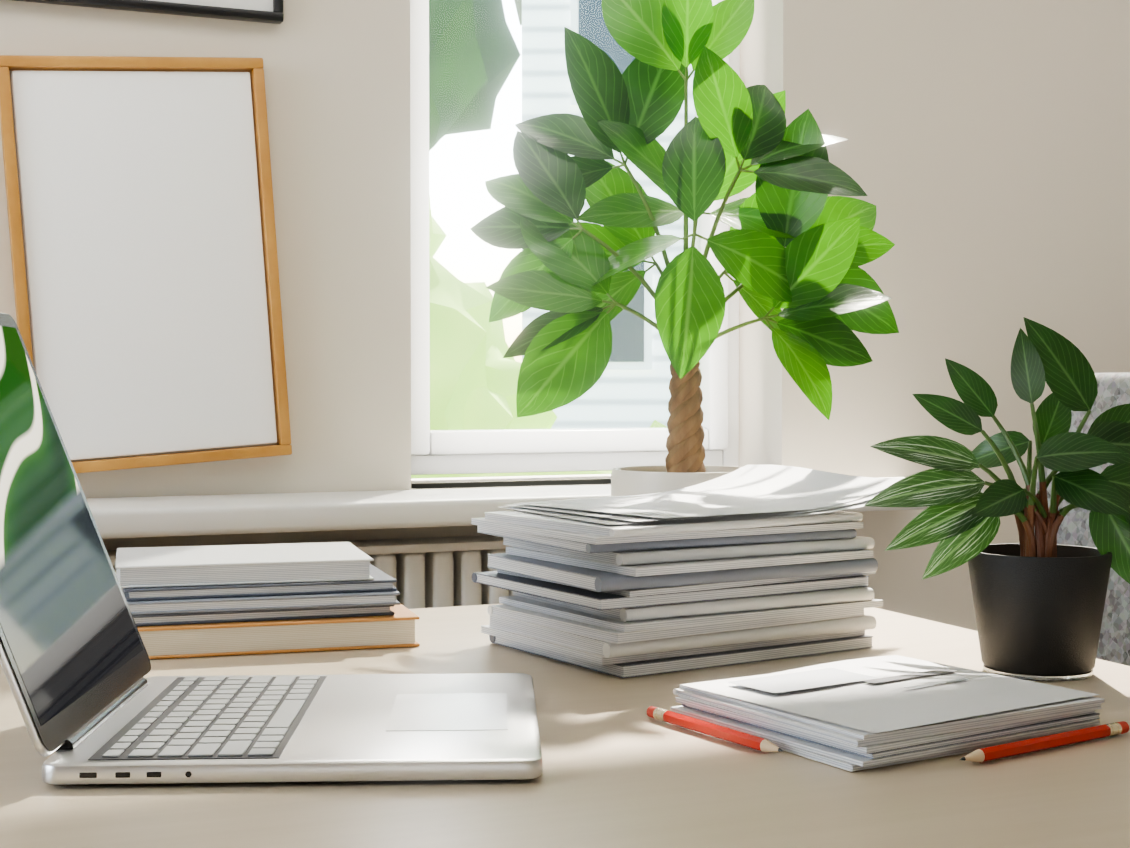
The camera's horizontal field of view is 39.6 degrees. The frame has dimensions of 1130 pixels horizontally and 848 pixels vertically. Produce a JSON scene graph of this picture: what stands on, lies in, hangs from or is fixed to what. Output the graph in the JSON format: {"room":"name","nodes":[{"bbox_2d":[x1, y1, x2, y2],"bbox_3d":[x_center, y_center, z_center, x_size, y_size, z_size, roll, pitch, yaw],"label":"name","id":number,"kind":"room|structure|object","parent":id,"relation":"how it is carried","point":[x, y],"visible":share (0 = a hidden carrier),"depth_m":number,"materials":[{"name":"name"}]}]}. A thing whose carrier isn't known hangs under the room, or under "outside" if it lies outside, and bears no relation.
{"room":"office","nodes":[
{"label":"office","id":0,"kind":"room"},
{"bbox_2d":[0,0,1024,630],"bbox_3d":[-0.357,-0.470,2.276,6.100,2.800,0.250,-1,1,-23],"label":"wall","id":1,"kind":"structure","parent":0,"point":[336,74],"depth_m":2.16,"materials":[{"name":"beige paint"}]},
{"bbox_2d":[0,55,291,472],"bbox_3d":[-0.544,-0.210,2.050,0.335,0.530,0.032,-5,3,-22],"label":"picture","id":2,"kind":"object","parent":1,"relation":"attached to","point":[147,204],"visible":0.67,"depth_m":2.04,"materials":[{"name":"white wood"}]},
{"bbox_2d":[14,0,283,23],"bbox_3d":[-0.640,-0.748,2.004,0.560,0.420,0.020,-1,1,-23],"label":"framed picture","id":3,"kind":"object","parent":1,"relation":"attached to","point":[266,11],"visible":1,"depth_m":2.07,"materials":[{"name":"black"}]},
{"bbox_2d":[86,477,983,538],"bbox_3d":[-0.571,0.114,2.023,2.450,0.035,0.341,-1,1,-23],"label":"sill","id":4,"kind":"structure","parent":1,"relation":"attached to","point":[156,516],"depth_m":1.98,"materials":[{"name":"white"}]},
{"bbox_2d":[410,0,739,474],"bbox_3d":[0.008,-0.718,2.435,0.600,1.610,0.136,-1,1,-23],"label":"window","id":5,"kind":"structure","parent":1,"relation":"in","point":[434,452],"depth_m":2.41,"materials":[{"name":"white"}]},
{"bbox_2d":[739,0,1129,476],"bbox_3d":[0.636,-0.724,2.682,0.750,1.610,0.250,-1,1,-23],"label":"wall pier","id":6,"kind":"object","parent":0,"point":[980,156],"visible":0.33,"depth_m":2.56,"materials":[{"name":"beige paint"}]},
{"bbox_3d":[0.447,1.027,0.372,6.100,0.100,4.450,-1,1,-23],"label":"floor","id":7,"kind":"structure","parent":0,"visible":0},
{"bbox_2d":[107,535,515,608],"bbox_3d":[-0.792,0.553,1.920,1.720,0.773,0.085,-1,1,-23],"label":"radiator","id":8,"kind":"object","parent":7,"relation":"on","point":[432,572],"visible":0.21,"depth_m":2.14,"materials":[{"name":"white metal"}]},
{"bbox_2d":[0,604,1129,847],"bbox_3d":[-0.367,0.588,0.955,1.850,0.750,1.170,-1,1,-23],"label":"desk","id":9,"kind":"object","parent":7,"relation":"on","point":[622,768],"visible":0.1,"depth_m":0.91,"materials":[{"name":"white wood"}]},
{"bbox_2d":[115,542,419,658],"bbox_3d":[-0.283,0.160,1.466,0.263,0.079,0.185,0,1,-17],"label":"books","id":10,"kind":"object","parent":9,"relation":"on","point":[207,601],"visible":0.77,"depth_m":1.39,"materials":[{"name":"grey paper"}]},
{"bbox_2d":[0,313,542,784],"bbox_3d":[-0.218,0.065,1.057,0.398,0.289,0.286,0,1,-3],"label":"laptop","id":11,"kind":"object","parent":9,"relation":"on","point":[94,707],"visible":1,"depth_m":1.03,"materials":[{"name":"silver metal"}]},
{"bbox_2d":[470,0,898,496],"bbox_3d":[0.131,-0.152,1.686,0.454,0.692,0.318,-1,1,-23],"label":"plant","id":12,"kind":"object","parent":9,"relation":"on","point":[797,243],"visible":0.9,"depth_m":1.67,"materials":[{"name":"green plant"}]},
{"bbox_2d":[471,465,902,677],"bbox_3d":[0.119,0.122,1.431,0.353,0.156,0.243,-1,2,-32],"label":"paper stack","id":13,"kind":"object","parent":9,"relation":"on","point":[749,564],"visible":1,"depth_m":1.34,"materials":[{"name":"grey paper"}]},
{"bbox_2d":[646,706,782,751],"bbox_3d":[0.099,0.205,1.050,0.009,0.009,0.143,34,-16,-29],"label":"pencil","id":14,"kind":"object","parent":9,"relation":"on","point":[719,732],"visible":0.96,"depth_m":1.05,"materials":[{"name":"red paint"}]},
{"bbox_2d":[671,655,1104,771],"bbox_3d":[0.221,0.196,1.093,0.227,0.026,0.199,-1,2,-33],"label":"paper stack","id":15,"kind":"object","parent":9,"relation":"on","point":[853,715],"visible":0.96,"depth_m":1.05,"materials":[{"name":"grey paper"}]},
{"bbox_2d":[864,317,1129,680],"bbox_3d":[0.385,0.057,1.299,0.268,0.292,0.153,-1,1,-23],"label":"plant","id":16,"kind":"object","parent":9,"relation":"on","point":[1039,602],"visible":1,"depth_m":1.27,"materials":[{"name":"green plant"}]},
{"bbox_2d":[960,721,1128,762],"bbox_3d":[0.311,0.206,1.014,0.163,0.009,0.009,-1,32,-35],"label":"pencil","id":17,"kind":"object","parent":9,"relation":"on","point":[1042,743],"visible":1,"depth_m":1.01,"materials":[{"name":"red paint"}]},
{"bbox_2d":[1034,372,1129,665],"bbox_3d":[0.578,0.436,1.966,0.558,1.003,0.587,-1,1,-23],"label":"chair","id":18,"kind":"object","parent":7,"relation":"on","point":[1074,530],"visible":0.02,"depth_m":2.10,"materials":[{"name":"fabric"}]},
{"label":"outside","id":19,"kind":"structure","parent":0,"visible":0},
{"bbox_3d":[-4.041,0.500,22.673,60.000,0.100,40.000,-1,1,-23],"label":"ground","id":20,"kind":"structure","parent":19,"visible":0},
{"bbox_2d":[411,0,666,477],"bbox_3d":[-0.156,-1.772,7.948,4.430,5.270,4.643,-1,1,-23],"label":"trees","id":21,"kind":"object","parent":20,"relation":"on","point":[478,322],"depth_m":6.87,"materials":[{"name":"green plant"}]},
{"bbox_2d":[514,0,694,428],"bbox_3d":[1.730,-3.254,18.220,4.800,7.600,5.400,0,1,1],"label":"house","id":22,"kind":"structure","parent":20,"relation":"on","point":[621,351],"depth_m":15.76,"materials":[{"name":"white"}]}
]}

